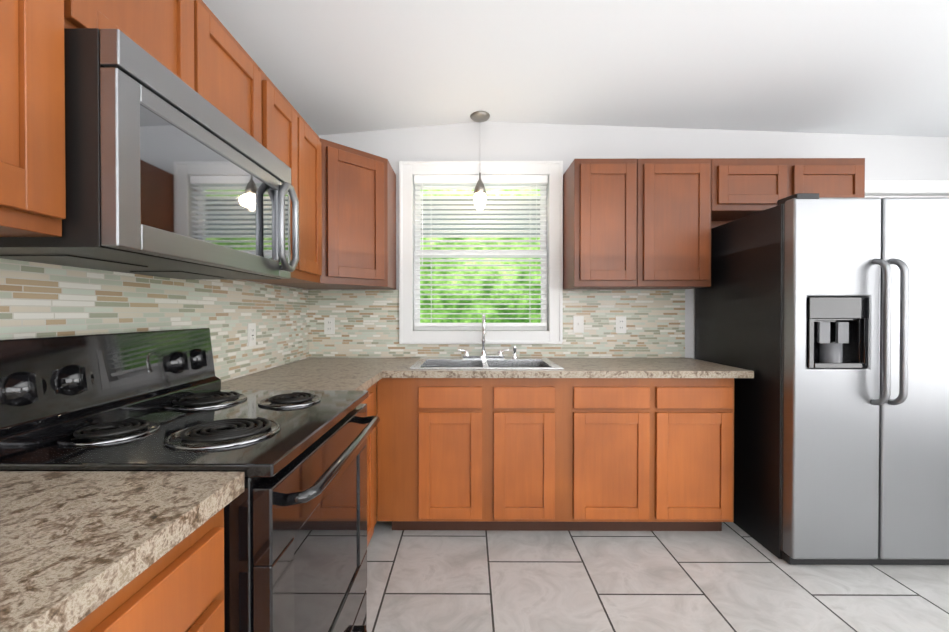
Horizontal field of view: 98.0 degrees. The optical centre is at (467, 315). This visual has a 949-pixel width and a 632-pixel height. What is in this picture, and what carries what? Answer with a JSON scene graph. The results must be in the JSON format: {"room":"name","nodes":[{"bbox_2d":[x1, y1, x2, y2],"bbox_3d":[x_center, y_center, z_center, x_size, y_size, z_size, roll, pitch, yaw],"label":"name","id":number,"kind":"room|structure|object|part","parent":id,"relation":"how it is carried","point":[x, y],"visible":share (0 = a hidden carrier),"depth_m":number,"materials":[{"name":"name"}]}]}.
{"room":"kitchen","nodes":[
{"label":"kitchen","id":0,"kind":"room"},
{"bbox_2d":[223,279,307,381],"bbox_3d":[-1.176,-0.070,0.055,0.127,2.591,5.588,0,0,0],"label":"wall","id":1,"kind":"structure","parent":0,"point":[273,367],"depth_m":2.23,"materials":[{"name":"beige tile"}]},
{"bbox_2d":[0,0,65,236],"bbox_3d":[-0.938,-0.549,0.417,0.339,0.799,0.763,0,0,0],"label":"upper cabinet","id":2,"kind":"object","parent":1,"relation":"attached to","point":[32,139],"visible":1,"depth_m":0.73,"materials":[{"name":"brown wood"}]},
{"bbox_2d":[0,258,311,381],"bbox_3d":[-1.103,0.067,1.199,0.008,0.466,3.302,0,0,0],"label":"tile backsplash","id":3,"kind":"structure","parent":1,"relation":"attached to","point":[38,299],"depth_m":1.49,"materials":[{"name":"tile"}]},
{"bbox_2d":[247,323,255,345],"bbox_3d":[-1.090,0.094,2.088,0.009,0.114,0.071,0,0,0],"label":"outlet","id":4,"kind":"object","parent":3,"relation":"attached to","point":[251,330],"visible":1,"depth_m":2.08,"materials":[{"name":"white plastic"}]},
{"bbox_2d":[64,0,260,143],"bbox_3d":[-0.944,-0.760,1.192,0.321,0.390,0.784,0,0,0],"label":"upper cabinet","id":5,"kind":"object","parent":1,"relation":"attached to","point":[195,45],"visible":0.44,"depth_m":1.18,"materials":[{"name":"brown wood"}]},
{"bbox_2d":[0,28,298,278],"bbox_3d":[-0.866,-0.348,1.194,0.461,0.428,0.781,0,0,0],"label":"over-the-range microwave","id":6,"kind":"object","parent":5,"relation":"attached to","point":[169,173],"visible":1,"depth_m":0.93,"materials":[{"name":"silver metal"}]},
{"bbox_3d":[-0.699,-0.315,1.215,0.032,0.300,0.707,0,0,0],"label":"glass","id":7,"kind":"part","parent":6,"relation":"part of","materials":[{"name":"black glass"}]},
{"bbox_3d":[-0.657,-0.320,1.494,0.046,0.320,0.142,0,0,0],"label":"handle","id":8,"kind":"part","parent":6,"relation":"part of","materials":[{"name":"silver metal"}]},
{"bbox_2d":[239,67,321,282],"bbox_3d":[-0.940,-0.568,1.911,0.321,0.786,0.643,0,0,0],"label":"upper cabinet","id":9,"kind":"object","parent":1,"relation":"attached to","point":[290,138],"visible":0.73,"depth_m":1.94,"materials":[{"name":"brown wood"}]},
{"bbox_2d":[202,0,948,136],"bbox_3d":[1.275,-1.242,0.034,5.639,0.145,5.842,0,0,0],"label":"ceiling","id":10,"kind":"structure","parent":0,"point":[863,67],"depth_m":2.09,"materials":[{"name":"white paint"}]},
{"bbox_2d":[470,111,489,210],"bbox_3d":[0.084,-1.017,2.749,0.132,0.637,0.132,0,0,0],"label":"pendant light","id":11,"kind":"object","parent":10,"relation":"hanging from","point":[479,198],"visible":1,"depth_m":2.72,"materials":[{"name":"silver metal"}]},
{"bbox_3d":[0.084,-0.756,2.752,0.087,0.114,0.087,0,0,0],"label":"bulb","id":12,"kind":"part","parent":11,"relation":"part of","materials":[{"name":"white glass"}]},
{"bbox_2d":[309,122,948,402],"bbox_3d":[1.441,-0.093,2.901,5.334,2.591,0.127,0,0,0],"label":"wall","id":13,"kind":"structure","parent":0,"point":[889,157],"depth_m":2.83,"materials":[{"name":"white paint"}]},
{"bbox_2d":[267,138,395,289],"bbox_3d":[-0.795,-0.573,2.537,0.607,0.786,0.607,0,0,0],"label":"upper cabinet","id":14,"kind":"object","parent":13,"relation":"attached to","point":[358,219],"visible":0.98,"depth_m":2.39,"materials":[{"name":"brown wood"}]},
{"bbox_2d":[399,161,562,343],"bbox_3d":[0.092,-0.434,2.882,1.118,1.248,0.136,0,0,0],"label":"window","id":15,"kind":"structure","parent":13,"relation":"in","point":[454,175],"depth_m":2.83,"materials":[{"name":"white plastic"}]},
{"bbox_3d":[0.092,-0.433,2.921,0.935,1.067,0.058,0,0,0],"label":"sash","id":16,"kind":"part","parent":15,"relation":"part of","materials":[{"name":"white plastic"}]},
{"bbox_2d":[312,290,684,357],"bbox_3d":[0.212,0.053,2.840,2.563,0.466,0.008,0,0,0],"label":"tile backsplash","id":17,"kind":"structure","parent":13,"relation":"attached to","point":[366,321],"depth_m":2.84,"materials":[{"name":"tile"}]},
{"bbox_2d":[324,318,334,333],"bbox_3d":[-0.950,0.068,2.837,0.071,0.114,0.008,0,0,0],"label":"electrical outlet","id":18,"kind":"object","parent":17,"relation":"attached to","point":[329,325],"visible":1,"depth_m":2.84,"materials":[{"name":"white plastic"}]},
{"bbox_2d":[573,316,583,332],"bbox_3d":[0.762,0.058,2.826,0.071,0.114,0.015,0,0,0],"label":"light switch","id":19,"kind":"object","parent":17,"relation":"attached to","point":[578,324],"visible":1,"depth_m":2.83,"materials":[{"name":"white plastic"}]},
{"bbox_2d":[616,316,625,332],"bbox_3d":[1.055,0.060,2.828,0.071,0.114,0.008,0,0,0],"label":"electrical outlet","id":20,"kind":"object","parent":17,"relation":"attached to","point":[620,324],"visible":1,"depth_m":2.83,"materials":[{"name":"white plastic"}]},
{"bbox_2d":[563,158,642,288],"bbox_3d":[0.855,-0.574,2.673,0.396,0.786,0.322,0,0,0],"label":"upper cabinet","id":21,"kind":"object","parent":13,"relation":"attached to","point":[639,223],"depth_m":2.52,"materials":[{"name":"brown wood"}]},
{"bbox_2d":[643,158,718,288],"bbox_3d":[1.275,-0.574,2.671,0.444,0.786,0.322,0,0,0],"label":"upper cabinet","id":22,"kind":"object","parent":13,"relation":"attached to","point":[681,195],"depth_m":2.52,"materials":[{"name":"brown wood"}]},
{"bbox_2d":[719,158,794,225],"bbox_3d":[1.733,-0.807,2.667,0.468,0.320,0.322,0,0,0],"label":"upper cabinet","id":23,"kind":"object","parent":13,"relation":"attached to","point":[747,186],"depth_m":2.52,"materials":[{"name":"brown wood"}]},
{"bbox_2d":[795,158,864,197],"bbox_3d":[2.200,-0.807,2.665,0.466,0.320,0.322,0,0,0],"label":"upper cabinet","id":24,"kind":"object","parent":13,"relation":"attached to","point":[828,177],"depth_m":2.51,"materials":[{"name":"brown wood"}]},
{"bbox_2d":[865,195,948,197],"bbox_3d":[2.990,0.182,2.886,0.805,2.040,0.039,0,0,0],"label":"door leaf","id":25,"kind":"structure","parent":13,"relation":"in","point":[900,196],"depth_m":2.87,"materials":[{"name":"white"}]},
{"bbox_2d":[865,180,948,192],"bbox_3d":[2.990,0.140,2.822,0.975,2.126,0.019,0,0,0],"label":"door frame","id":26,"kind":"structure","parent":13,"relation":"attached to","point":[907,186],"depth_m":2.81,"materials":[{"name":"white"}]},
{"bbox_2d":[366,521,948,631],"bbox_3d":[1.428,1.251,0.054,5.334,0.051,5.842,0,0,0],"label":"floor","id":27,"kind":"structure","parent":0,"point":[731,577],"depth_m":1.85,"materials":[{"name":"tile"}]},
{"bbox_2d":[68,508,223,631],"bbox_3d":[-0.779,0.786,0.206,0.644,0.876,1.205,0,0,0],"label":"base cabinet","id":28,"kind":"object","parent":27,"relation":"on","point":[178,587],"visible":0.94,"depth_m":0.65,"materials":[{"name":"brown wood"}]},
{"bbox_2d":[0,471,243,631],"bbox_3d":[-0.771,0.328,0.204,0.664,0.038,1.208,0,0,0],"label":"countertop","id":29,"kind":"structure","parent":28,"relation":"on","point":[76,547],"depth_m":0.60,"materials":[{"name":"stone"}]},
{"bbox_2d":[0,328,379,631],"bbox_3d":[-0.699,0.632,1.200,0.764,1.168,0.773,0,0,0],"label":"range","id":30,"kind":"object","parent":27,"relation":"on","point":[295,535],"visible":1,"depth_m":1.01,"materials":[{"name":"black metal"}]},
{"bbox_3d":[-0.692,0.495,1.199,0.600,0.808,0.545,0,0,0],"label":"glass","id":31,"kind":"part","parent":30,"relation":"part of","materials":[{"name":"black glass"}]},
{"bbox_2d":[360,383,376,546],"bbox_3d":[-0.784,0.772,1.920,0.618,0.876,0.640,0,0,0],"label":"base cabinet","id":32,"kind":"object","parent":27,"relation":"on","point":[370,401],"visible":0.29,"depth_m":2.04,"materials":[{"name":"brown wood"}]},
{"bbox_2d":[221,366,387,389],"bbox_3d":[-0.765,0.314,1.886,0.660,0.038,0.585,0,0,0],"label":"countertop","id":33,"kind":"structure","parent":32,"relation":"on","point":[280,377],"depth_m":1.94,"materials":[{"name":"stone"}]},
{"bbox_2d":[377,378,432,529],"bbox_3d":[-0.345,0.767,2.537,0.288,0.876,0.626,0,0,0],"label":"base cabinet","id":34,"kind":"object","parent":27,"relation":"on","point":[404,405],"depth_m":2.24,"materials":[{"name":"brown wood"}]},
{"bbox_2d":[281,358,399,365],"bbox_3d":[-0.762,0.309,2.539,0.660,0.038,0.480,0,0,0],"label":"countertop","id":35,"kind":"structure","parent":34,"relation":"on","point":[308,361],"depth_m":2.57,"materials":[{"name":"stone"}]},
{"bbox_2d":[433,378,488,530],"bbox_3d":[-0.075,0.767,2.535,0.375,0.876,0.626,0,0,0],"label":"base cabinet","id":36,"kind":"object","parent":27,"relation":"on","point":[460,405],"depth_m":2.23,"materials":[{"name":"brown wood"}]},
{"bbox_2d":[388,358,753,377],"bbox_3d":[0.217,0.309,2.518,2.617,0.038,0.639,0,0,0],"label":"countertop","id":37,"kind":"structure","parent":36,"relation":"on","point":[573,367],"depth_m":2.21,"materials":[{"name":"stone"}]},
{"bbox_2d":[409,313,563,368],"bbox_3d":[0.106,0.220,2.528,0.843,0.478,0.554,0,0,0],"label":"sink","id":38,"kind":"object","parent":37,"relation":"in","point":[484,360],"visible":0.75,"depth_m":2.68,"materials":[{"name":"silver metal"}]},
{"bbox_2d":[458,313,516,358],"bbox_3d":[0.134,0.131,2.690,0.397,0.302,0.163,0,0,0],"label":"faucet","id":39,"kind":"object","parent":37,"relation":"on","point":[483,355],"depth_m":2.73,"materials":[{"name":"silver metal"}]},
{"bbox_2d":[489,378,568,530],"bbox_3d":[0.319,0.767,2.534,0.412,0.876,0.626,0,0,0],"label":"base cabinet","id":40,"kind":"object","parent":27,"relation":"on","point":[565,454],"depth_m":2.23,"materials":[{"name":"brown wood"}]},
{"bbox_2d":[569,378,656,530],"bbox_3d":[0.751,0.768,2.532,0.500,0.876,0.626,0,0,0],"label":"base cabinet","id":41,"kind":"object","parent":27,"relation":"on","point":[613,421],"depth_m":2.23,"materials":[{"name":"brown wood"}]},
{"bbox_2d":[657,378,733,530],"bbox_3d":[1.224,0.768,2.529,0.445,0.876,0.626,0,0,0],"label":"base cabinet","id":42,"kind":"object","parent":27,"relation":"on","point":[695,416],"depth_m":2.23,"materials":[{"name":"brown wood"}]},
{"bbox_2d":[695,193,948,564],"bbox_3d":[2.010,0.312,2.347,0.919,1.791,0.931,0,0,0],"label":"fridge","id":43,"kind":"object","parent":27,"relation":"on","point":[826,320],"visible":1,"depth_m":1.96,"materials":[{"name":"silver metal"}]},
{"label":"outside","id":44,"kind":"structure","parent":0,"visible":0},
{"bbox_2d":[420,189,540,322],"bbox_3d":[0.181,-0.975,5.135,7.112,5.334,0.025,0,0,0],"label":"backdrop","id":45,"kind":"structure","parent":44,"point":[480,291],"depth_m":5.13,"materials":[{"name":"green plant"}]},
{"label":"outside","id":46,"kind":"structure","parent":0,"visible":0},
{"bbox_2d":[421,199,539,234],"bbox_3d":[0.175,-0.868,3.776,3.048,0.089,1.168,0,0,0],"label":"window blind","id":47,"kind":"structure","parent":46,"point":[480,218],"depth_m":3.47,"materials":[{"name":"grey plastic"}]}
]}

